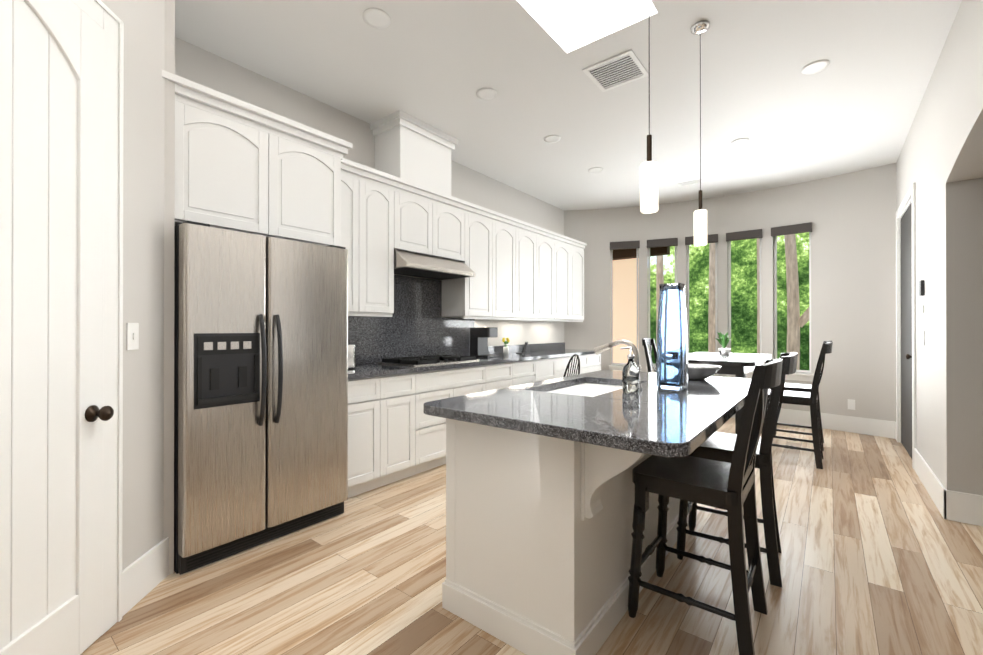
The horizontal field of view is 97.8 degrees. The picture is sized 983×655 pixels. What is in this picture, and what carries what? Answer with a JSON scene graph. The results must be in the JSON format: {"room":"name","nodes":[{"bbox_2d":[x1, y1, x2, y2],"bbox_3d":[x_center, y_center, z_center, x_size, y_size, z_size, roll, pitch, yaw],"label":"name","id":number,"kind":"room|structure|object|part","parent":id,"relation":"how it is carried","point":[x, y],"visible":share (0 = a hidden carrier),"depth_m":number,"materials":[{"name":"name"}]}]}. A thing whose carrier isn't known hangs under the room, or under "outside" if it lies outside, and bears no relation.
{"room":"kitchen","nodes":[
{"label":"kitchen","id":0,"kind":"room"},
{"bbox_2d":[101,0,164,569],"bbox_3d":[-1.455,-0.366,0.078,0.140,3.200,4.200,0,0,-7],"label":"wall","id":1,"kind":"structure","parent":0,"point":[143,294],"depth_m":1.99,"materials":[{"name":"grey paint"}]},
{"bbox_2d":[0,0,113,654],"bbox_3d":[-1.512,0.015,1.310,0.610,2.428,0.628,0,0,38],"label":"pantry door","id":2,"kind":"structure","parent":1,"relation":"in","point":[54,413],"depth_m":1.50,"materials":[{"name":"white wood"}]},
{"bbox_3d":[-1.522,0.333,1.664,0.083,0.064,0.083,0,0,38],"label":"knob","id":3,"kind":"part","parent":2,"relation":"part of","materials":[{"name":"brown metal"}]},
{"bbox_2d":[71,0,168,635],"bbox_3d":[-1.384,-0.036,0.186,0.025,2.540,4.000,0,0,-7],"label":"trim","id":4,"kind":"structure","parent":1,"relation":"attached to","point":[129,587],"depth_m":1.79,"materials":[{"name":"white wood"}]},
{"bbox_2d":[126,323,138,349],"bbox_3d":[-1.600,0.039,1.912,0.052,0.120,0.052,0,0,38],"label":"light switch","id":5,"kind":"object","parent":1,"relation":"attached to","point":[132,336],"visible":1,"depth_m":1.91,"materials":[{"name":"white plastic"}]},
{"bbox_2d":[164,0,174,574],"bbox_3d":[-1.926,-0.360,2.310,0.680,3.200,0.178,0,0,38],"label":"wall","id":6,"kind":"structure","parent":0,"point":[169,178],"depth_m":2.15,"materials":[{"name":"grey paint"}]},
{"bbox_2d":[175,37,563,345],"bbox_3d":[-0.911,-0.354,4.312,0.200,3.200,6.900,0,0,38],"label":"wall","id":7,"kind":"structure","parent":0,"point":[196,64],"depth_m":3.79,"materials":[{"name":"grey paint"}]},
{"bbox_2d":[175,90,281,238],"bbox_3d":[-1.722,-0.871,2.593,0.648,0.655,0.552,0,0,38],"label":"upper cabinet","id":8,"kind":"object","parent":7,"relation":"attached to","point":[242,166],"depth_m":2.39,"materials":[{"name":"white wood"}]},
{"bbox_2d":[282,130,345,246],"bbox_3d":[-1.454,-0.870,2.934,0.648,0.655,0.541,0,0,38],"label":"upper cabinet","id":9,"kind":"object","parent":7,"relation":"attached to","point":[313,173],"depth_m":2.79,"materials":[{"name":"white wood"}]},
{"bbox_2d":[346,170,365,313],"bbox_3d":[-1.279,-0.667,3.398,0.348,1.090,0.407,0,0,38],"label":"upper cabinet","id":10,"kind":"object","parent":7,"relation":"attached to","point":[355,182],"depth_m":3.39,"materials":[{"name":"white wood"}]},
{"bbox_2d":[366,174,397,313],"bbox_3d":[-1.097,-0.666,3.629,0.348,1.090,0.406,0,0,38],"label":"upper cabinet","id":11,"kind":"object","parent":7,"relation":"attached to","point":[381,197],"depth_m":3.57,"materials":[{"name":"white wood"}]},
{"bbox_2d":[398,186,437,256],"bbox_3d":[-0.814,-0.945,3.991,0.348,0.530,0.512,0,0,38],"label":"upper cabinet","id":12,"kind":"object","parent":7,"relation":"attached to","point":[417,213],"depth_m":3.90,"materials":[{"name":"white wood"}]},
{"bbox_2d":[394,249,474,279],"bbox_3d":[-0.632,-0.592,4.100,0.498,0.172,0.890,0,0,38],"label":"range hood","id":13,"kind":"object","parent":12,"relation":"attached to","point":[407,263],"visible":0.79,"depth_m":3.95,"materials":[{"name":"silver metal"}]},
{"bbox_2d":[438,198,465,261],"bbox_3d":[-0.567,-0.944,4.304,0.348,0.530,0.511,0,0,38],"label":"upper cabinet","id":14,"kind":"object","parent":7,"relation":"attached to","point":[451,218],"depth_m":4.25,"materials":[{"name":"white wood"}]},
{"bbox_2d":[348,315,563,362],"bbox_3d":[-0.191,0.112,5.044,0.020,0.438,4.337,0,0,38],"label":"backsplash","id":15,"kind":"structure","parent":7,"relation":"attached to","point":[376,339],"depth_m":4.27,"materials":[{"name":"grey stone"}]},
{"bbox_2d":[441,210,497,317],"bbox_3d":[-0.251,-0.663,4.705,0.348,1.090,0.512,0,0,38],"label":"upper cabinet","id":16,"kind":"object","parent":7,"relation":"attached to","point":[477,296],"depth_m":4.57,"materials":[{"name":"white wood"}]},
{"bbox_2d":[498,218,521,317],"bbox_3d":[0.013,-0.662,5.041,0.348,1.090,0.568,0,0,38],"label":"upper cabinet","id":17,"kind":"object","parent":7,"relation":"attached to","point":[509,235],"depth_m":5.02,"materials":[{"name":"white wood"}]},
{"bbox_2d":[514,226,541,320],"bbox_3d":[0.294,-0.661,5.398,0.348,1.090,0.569,0,0,38],"label":"upper cabinet","id":18,"kind":"object","parent":7,"relation":"attached to","point":[531,240],"depth_m":5.39,"materials":[{"name":"white wood"}]},
{"bbox_2d":[522,234,557,320],"bbox_3d":[0.575,-0.660,5.755,0.348,1.090,0.569,0,0,38],"label":"upper cabinet","id":19,"kind":"object","parent":7,"relation":"attached to","point":[549,245],"depth_m":5.74,"materials":[{"name":"white wood"}]},
{"bbox_2d":[558,238,573,321],"bbox_3d":[0.857,-0.658,6.113,0.348,1.090,0.568,0,0,38],"label":"upper cabinet","id":20,"kind":"object","parent":7,"relation":"attached to","point":[565,250],"depth_m":6.09,"materials":[{"name":"white wood"}]},
{"bbox_2d":[574,246,584,321],"bbox_3d":[1.120,-0.657,6.448,0.348,1.090,0.512,0,0,38],"label":"upper cabinet","id":21,"kind":"object","parent":7,"relation":"attached to","point":[578,250],"depth_m":6.42,"materials":[{"name":"white wood"}]},
{"bbox_2d":[370,110,458,195],"bbox_3d":[-0.715,-1.572,4.072,0.410,0.565,0.740,0,0,38],"label":"hood chimney","id":22,"kind":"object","parent":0,"point":[408,147],"depth_m":3.88,"materials":[{"name":"white wood"}]},
{"bbox_2d":[81,418,982,654],"bbox_3d":[2.997,1.292,2.887,8.300,0.100,15.500,0,0,38],"label":"floor","id":23,"kind":"structure","parent":0,"point":[879,555],"depth_m":2.06,"materials":[{"name":"brown wood"}]},
{"bbox_2d":[174,221,347,574],"bbox_3d":[-1.498,0.355,2.685,0.826,1.772,0.930,0,0,38],"label":"refrigerator","id":24,"kind":"object","parent":23,"relation":"on","point":[260,389],"visible":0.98,"depth_m":2.36,"materials":[{"name":"silver metal"}]},
{"bbox_2d":[348,375,387,497],"bbox_3d":[-1.173,0.806,3.311,0.618,0.875,0.407,0,0,38],"label":"base cabinet","id":25,"kind":"object","parent":23,"relation":"on","point":[367,398],"depth_m":3.16,"materials":[{"name":"white wood"}]},
{"bbox_2d":[348,347,600,378],"bbox_3d":[0.051,0.351,4.853,0.638,0.040,4.337,0,0,38],"label":"countertop","id":26,"kind":"structure","parent":25,"relation":"on","point":[362,370],"depth_m":3.91,"materials":[{"name":"grey stone"}]},
{"bbox_2d":[348,344,355,368],"bbox_3d":[-1.210,0.229,3.372,0.170,0.193,0.275,0,0,38],"label":"toaster","id":27,"kind":"object","parent":26,"relation":"on","point":[351,356],"visible":0.33,"depth_m":3.38,"materials":[{"name":"silver metal"}]},
{"bbox_2d":[378,355,478,366],"bbox_3d":[-0.570,0.305,4.048,0.480,0.045,0.850,0,0,38],"label":"cooktop","id":28,"kind":"object","parent":26,"relation":"in","point":[415,361],"visible":1,"depth_m":3.89,"materials":[{"name":"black metal"}]},
{"bbox_2d":[470,327,497,357],"bbox_3d":[-0.089,0.162,4.822,0.280,0.335,0.190,0,0,38],"label":"coffee maker","id":29,"kind":"object","parent":26,"relation":"on","point":[479,336],"visible":0.96,"depth_m":4.78,"materials":[{"name":"black plastic"}]},
{"bbox_2d":[502,338,509,354],"bbox_3d":[0.176,0.227,5.175,0.094,0.209,0.093,0,0,38],"label":"flower vase","id":30,"kind":"object","parent":26,"relation":"on","point":[505,350],"visible":1,"depth_m":5.15,"materials":[{"name":"white ceramic"}]},
{"bbox_2d":[522,342,527,353],"bbox_3d":[0.388,0.257,5.505,0.141,0.147,0.200,0,0,13],"label":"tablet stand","id":31,"kind":"object","parent":26,"relation":"on","point":[525,346],"visible":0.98,"depth_m":5.44,"materials":[{"name":"black plastic"}]},
{"bbox_2d":[388,375,415,483],"bbox_3d":[-0.992,0.806,3.541,0.618,0.875,0.406,0,0,38],"label":"base cabinet","id":32,"kind":"object","parent":23,"relation":"on","point":[395,433],"depth_m":3.41,"materials":[{"name":"white wood"}]},
{"bbox_2d":[416,367,491,473],"bbox_3d":[-0.585,0.808,4.059,0.618,0.875,1.023,0,0,38],"label":"base cabinet","id":33,"kind":"object","parent":23,"relation":"on","point":[430,385],"depth_m":3.73,"materials":[{"name":"white wood"}]},
{"bbox_2d":[492,363,515,389],"bbox_3d":[-0.144,0.810,4.619,0.618,0.875,0.517,0,0,38],"label":"base cabinet","id":34,"kind":"object","parent":23,"relation":"on","point":[503,374],"depth_m":4.47,"materials":[{"name":"white wood"}]},
{"bbox_2d":[516,359,535,385],"bbox_3d":[0.106,0.811,4.937,0.618,0.875,0.516,0,0,38],"label":"base cabinet","id":35,"kind":"object","parent":23,"relation":"on","point":[525,372],"depth_m":4.80,"materials":[{"name":"white wood"}]},
{"bbox_2d":[536,359,559,381],"bbox_3d":[0.410,0.812,5.324,0.618,0.875,0.582,0,0,38],"label":"base cabinet","id":36,"kind":"object","parent":23,"relation":"on","point":[546,369],"depth_m":5.18,"materials":[{"name":"white wood"}]},
{"bbox_2d":[560,355,575,377],"bbox_3d":[0.712,0.813,5.708,0.618,0.875,0.506,0,0,38],"label":"base cabinet","id":37,"kind":"object","parent":23,"relation":"on","point":[563,362],"depth_m":5.53,"materials":[{"name":"white wood"}]},
{"bbox_2d":[563,354,579,376],"bbox_3d":[0.719,0.763,4.681,0.459,0.973,0.410,0,0,38],"label":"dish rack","id":38,"kind":"object","parent":23,"relation":"on","point":[568,364],"visible":0.23,"depth_m":4.55,"materials":[{"name":"black metal"}]},
{"bbox_2d":[576,355,591,374],"bbox_3d":[0.973,0.814,6.040,0.618,0.875,0.563,0,0,38],"label":"base cabinet","id":39,"kind":"object","parent":23,"relation":"on","point":[585,360],"depth_m":5.97,"materials":[{"name":"white wood"}]},
{"bbox_2d":[423,339,750,654],"bbox_3d":[0.697,0.652,2.237,1.060,1.177,1.930,0,0,38],"label":"kitchen island","id":40,"kind":"object","parent":23,"relation":"on","point":[540,493],"visible":0.94,"depth_m":1.68,"materials":[{"name":"white wood"}]},
{"bbox_2d":[423,370,750,457],"bbox_3d":[0.697,0.342,2.238,1.060,0.040,1.930,0,0,38],"label":"island countertop","id":41,"kind":"structure","parent":40,"relation":"on","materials":[{"name":"stone"}]},
{"bbox_2d":[594,339,642,388],"bbox_3d":[0.672,0.192,2.305,0.271,0.258,0.095,0,0,38],"label":"island faucet","id":42,"kind":"object","parent":41,"relation":"on","point":[597,350],"depth_m":2.28,"materials":[{"name":"silver metal"}]},
{"bbox_2d":[620,346,638,392],"bbox_3d":[0.685,0.207,2.127,0.091,0.227,0.080,0,0,38],"label":"soap dispenser","id":43,"kind":"object","parent":41,"relation":"on","point":[630,377],"visible":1,"depth_m":2.10,"materials":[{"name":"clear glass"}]},
{"bbox_2d":[656,283,687,389],"bbox_3d":[0.957,0.046,2.269,0.132,0.550,0.132,0,0,38],"label":"glass vase","id":44,"kind":"object","parent":41,"relation":"on","point":[672,358],"visible":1,"depth_m":2.22,"materials":[{"name":"blue glass"}]},
{"bbox_2d":[688,364,721,379],"bbox_3d":[1.270,0.277,2.684,0.300,0.092,0.300,0,0,38],"label":"fruit bowl","id":45,"kind":"object","parent":41,"relation":"on","point":[700,371],"visible":0.79,"depth_m":2.58,"materials":[{"name":"grey ceramic"}]},
{"bbox_2d":[592,355,600,371],"bbox_3d":[1.231,0.815,6.367,0.618,0.875,0.496,0,0,38],"label":"base cabinet","id":46,"kind":"object","parent":23,"relation":"on","point":[596,359],"depth_m":6.25,"materials":[{"name":"white wood"}]},
{"bbox_2d":[642,338,656,372],"bbox_3d":[2.220,0.694,5.472,0.542,1.113,0.429,0,0,38],"label":"chair","id":47,"kind":"object","parent":23,"relation":"on","point":[648,341],"visible":0.31,"depth_m":5.59,"materials":[{"name":"black wood"}]},
{"bbox_2d":[628,359,782,654],"bbox_3d":[0.921,0.683,1.838,0.542,1.113,0.429,0,0,38],"label":"stool","id":48,"kind":"object","parent":23,"relation":"on","point":[730,488],"visible":1,"depth_m":1.75,"materials":[{"name":"black wood"}]},
{"bbox_2d":[688,352,770,433],"bbox_3d":[2.534,0.782,4.742,0.820,0.930,1.600,0,0,38],"label":"dining table","id":49,"kind":"object","parent":23,"relation":"on","point":[739,365],"visible":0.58,"depth_m":4.12,"materials":[{"name":"black wood"}]},
{"bbox_2d":[715,332,730,354],"bbox_3d":[2.703,0.184,5.012,0.156,0.266,0.183,0,0,38],"label":"potted plant","id":50,"kind":"object","parent":49,"relation":"on","point":[723,340],"visible":1,"depth_m":4.98,"materials":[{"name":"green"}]},
{"bbox_2d":[676,352,797,587],"bbox_3d":[1.328,0.685,2.324,0.542,1.113,0.429,0,0,34],"label":"stool","id":51,"kind":"object","parent":23,"relation":"on","point":[717,446],"visible":0.73,"depth_m":2.10,"materials":[{"name":"black wood"}]},
{"bbox_2d":[761,342,832,468],"bbox_3d":[2.872,0.690,4.043,0.542,1.113,0.429,0,0,38],"label":"chair","id":52,"kind":"object","parent":23,"relation":"on","point":[810,399],"visible":0.6,"depth_m":3.82,"materials":[{"name":"black wood"}]},
{"bbox_2d":[770,340,831,450],"bbox_3d":[3.317,0.692,4.609,0.542,1.113,0.429,0,0,38],"label":"chair","id":53,"kind":"object","parent":23,"relation":"on","point":[797,387],"visible":0.25,"depth_m":4.53,"materials":[{"name":"black wood"}]},
{"bbox_2d":[175,0,961,209],"bbox_3d":[1.637,-2.208,1.168,8.300,0.690,11.100,0,0,38],"label":"ceiling","id":54,"kind":"structure","parent":0,"point":[853,106],"depth_m":3.19,"materials":[{"name":"white paint"}]},
{"bbox_2d":[363,8,390,28],"bbox_3d":[-0.689,-1.855,2.577,0.164,0.006,0.164,0,0,38],"label":"recessed light","id":55,"kind":"object","parent":54,"relation":"in","point":[376,18],"visible":1,"depth_m":2.57,"materials":[{"name":"white"}]},
{"bbox_2d":[476,88,496,99],"bbox_3d":[-0.040,-1.853,3.402,0.164,0.006,0.164,0,0,38],"label":"recessed light","id":56,"kind":"object","parent":54,"relation":"in","point":[486,93],"visible":1,"depth_m":3.39,"materials":[{"name":"white"}]},
{"bbox_2d":[544,135,560,142],"bbox_3d":[0.597,-1.850,4.212,0.164,0.006,0.164,0,0,38],"label":"recessed light","id":57,"kind":"object","parent":54,"relation":"in","point":[551,138],"visible":1,"depth_m":4.20,"materials":[{"name":"white"}]},
{"bbox_2d":[588,167,601,172],"bbox_3d":[1.218,-1.848,5.034,0.164,0.006,0.164,0,0,38],"label":"recessed light","id":58,"kind":"object","parent":54,"relation":"in","point":[595,169],"visible":0.98,"depth_m":5.04,"materials":[{"name":"white"}]},
{"bbox_2d":[582,49,648,91],"bbox_3d":[0.906,-1.853,3.117,0.360,0.008,0.360,0,0,38],"label":"ceiling vent","id":59,"kind":"object","parent":54,"relation":"in","point":[624,68],"visible":0.98,"depth_m":3.10,"materials":[{"name":"white metal"}]},
{"bbox_2d":[640,0,658,213],"bbox_3d":[0.696,-1.186,1.893,0.110,1.350,0.110,0,0,38],"label":"pendant light","id":60,"kind":"object","parent":54,"relation":"hanging from","point":[649,186],"visible":1,"depth_m":1.86,"materials":[{"name":"white glass"}]},
{"bbox_2d":[677,179,704,186],"bbox_3d":[2.547,-1.845,5.477,0.300,0.008,0.120,0,0,38],"label":"ceiling vent","id":61,"kind":"object","parent":54,"relation":"in","point":[689,183],"visible":0.94,"depth_m":5.48,"materials":[{"name":"white"}]},
{"bbox_2d":[690,20,709,245],"bbox_3d":[1.289,-1.183,2.648,0.110,1.350,0.110,0,0,38],"label":"pendant light","id":62,"kind":"object","parent":54,"relation":"hanging from","point":[700,214],"visible":1,"depth_m":2.62,"materials":[{"name":"white glass"}]},
{"bbox_2d":[731,138,749,145],"bbox_3d":[2.477,-1.850,4.273,0.164,0.006,0.164,0,0,38],"label":"recessed light","id":63,"kind":"object","parent":54,"relation":"in","point":[740,141],"visible":1,"depth_m":4.26,"materials":[{"name":"white"}]},
{"bbox_2d":[801,60,829,74],"bbox_3d":[2.309,-1.854,3.056,0.164,0.006,0.164,0,0,38],"label":"recessed light","id":64,"kind":"object","parent":54,"relation":"in","point":[816,67],"visible":1,"depth_m":3.06,"materials":[{"name":"white"}]},
{"bbox_2d":[564,163,895,421],"bbox_3d":[2.911,-0.349,5.887,4.547,3.200,1.098,0,0,38],"label":"wall","id":65,"kind":"structure","parent":0,"point":[851,217],"depth_m":5.34,"materials":[{"name":"grey paint"}]},
{"bbox_2d":[609,240,639,370],"bbox_3d":[2.052,-0.314,6.612,0.471,1.995,0.185,0,0,16],"label":"window","id":66,"kind":"structure","parent":65,"relation":"in","point":[624,245],"depth_m":6.61,"materials":[{"name":"white"}]},
{"bbox_2d":[646,238,677,371],"bbox_3d":[2.560,-0.315,6.431,0.463,1.995,0.185,0,0,23],"label":"window","id":67,"kind":"structure","parent":65,"relation":"in","point":[666,242],"depth_m":6.41,"materials":[{"name":"white"}]},
{"bbox_2d":[685,234,718,375],"bbox_3d":[3.038,-0.316,6.197,0.460,1.995,0.185,0,0,29],"label":"window","id":68,"kind":"structure","parent":65,"relation":"in","point":[712,238],"depth_m":6.16,"materials":[{"name":"white"}]},
{"bbox_2d":[726,229,761,377],"bbox_3d":[3.485,-0.317,5.910,0.467,1.995,0.201,0,0,38],"label":"window","id":69,"kind":"structure","parent":65,"relation":"in","point":[743,235],"depth_m":5.87,"materials":[{"name":"white wood"}]},
{"bbox_2d":[771,222,813,381],"bbox_3d":[3.902,-0.318,5.571,0.470,1.995,0.185,0,0,42],"label":"window","id":70,"kind":"structure","parent":65,"relation":"in","point":[789,230],"depth_m":5.50,"materials":[{"name":"white wood"}]},
{"bbox_2d":[731,408,894,438],"bbox_3d":[2.897,1.156,5.849,3.878,0.190,0.763,0,0,38],"label":"baseboard","id":71,"kind":"structure","parent":65,"relation":"attached to","point":[869,426],"depth_m":5.16,"materials":[{"name":"white wood"}]},
{"bbox_2d":[848,399,854,409],"bbox_3d":[4.294,0.919,5.118,0.006,0.120,0.070,0,0,-41],"label":"electrical outlet","id":72,"kind":"object","parent":65,"relation":"attached to","point":[851,404],"visible":1,"depth_m":5.12,"materials":[{"name":"white plastic"}]},
{"bbox_2d":[895,183,982,525],"bbox_3d":[5.288,-0.016,2.599,3.938,2.515,2.626,0,0,38],"label":"trim","id":73,"kind":"structure","parent":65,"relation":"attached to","point":[962,507],"depth_m":3.75,"materials":[{"name":"white"}]},
{"bbox_2d":[896,0,982,489],"bbox_3d":[1.694,-0.364,0.927,0.320,3.200,10.800,0,0,38],"label":"wall","id":74,"kind":"structure","parent":0,"point":[942,145],"depth_m":2.97,"materials":[{"name":"grey paint"}]},
{"bbox_2d":[901,202,911,458],"bbox_3d":[4.091,0.033,4.231,0.102,2.410,1.036,0,0,38],"label":"door","id":75,"kind":"structure","parent":74,"relation":"in","point":[906,330],"depth_m":4.29,"materials":[{"name":"grey wood"}]},
{"bbox_2d":[919,280,924,295],"bbox_3d":[3.457,-0.316,3.447,0.022,0.120,0.080,0,0,38],"label":"light switch","id":76,"kind":"object","parent":74,"relation":"attached to","point":[921,288],"depth_m":3.42,"materials":[{"name":"black plastic"}]},
{"bbox_2d":[922,330,924,345],"bbox_3d":[3.454,0.084,3.434,0.012,0.120,0.080,0,0,38],"label":"light switch","id":77,"kind":"object","parent":74,"relation":"attached to","point":[923,331],"depth_m":3.41,"materials":[{"name":"white plastic"}]},
{"bbox_2d":[946,178,982,495],"bbox_3d":[4.548,-0.362,1.660,3.900,3.200,0.201,0,0,38],"label":"wall","id":78,"kind":"structure","parent":0,"point":[964,297],"depth_m":2.71,"materials":[{"name":"grey paint"}]},
{"label":"outside","id":79,"kind":"structure","parent":0,"visible":0},
{"bbox_2d":[650,232,808,369],"bbox_3d":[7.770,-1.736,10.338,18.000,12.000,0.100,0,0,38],"label":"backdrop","id":80,"kind":"structure","parent":79,"point":[743,296],"depth_m":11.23,"materials":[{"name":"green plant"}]},
{"bbox_3d":[6.070,1.808,8.166,18.000,0.100,5.400,0,0,38],"label":"ground","id":81,"kind":"structure","parent":79,"visible":0},
{"bbox_2d":[613,246,669,362],"bbox_3d":[2.116,0.009,8.483,4.400,3.500,1.000,0,0,38],"label":"porch","id":82,"kind":"object","parent":81,"relation":"on","point":[624,296],"visible":0.04,"depth_m":8.54,"materials":[{"name":"beige paint"}]},
{"bbox_2d":[656,234,808,369],"bbox_3d":[5.235,-1.739,8.258,4.299,7.016,2.505,0,0,38],"label":"trees","id":83,"kind":"object","parent":81,"relation":"on","point":[796,321],"visible":0.12,"depth_m":7.15,"materials":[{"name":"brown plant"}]}
]}

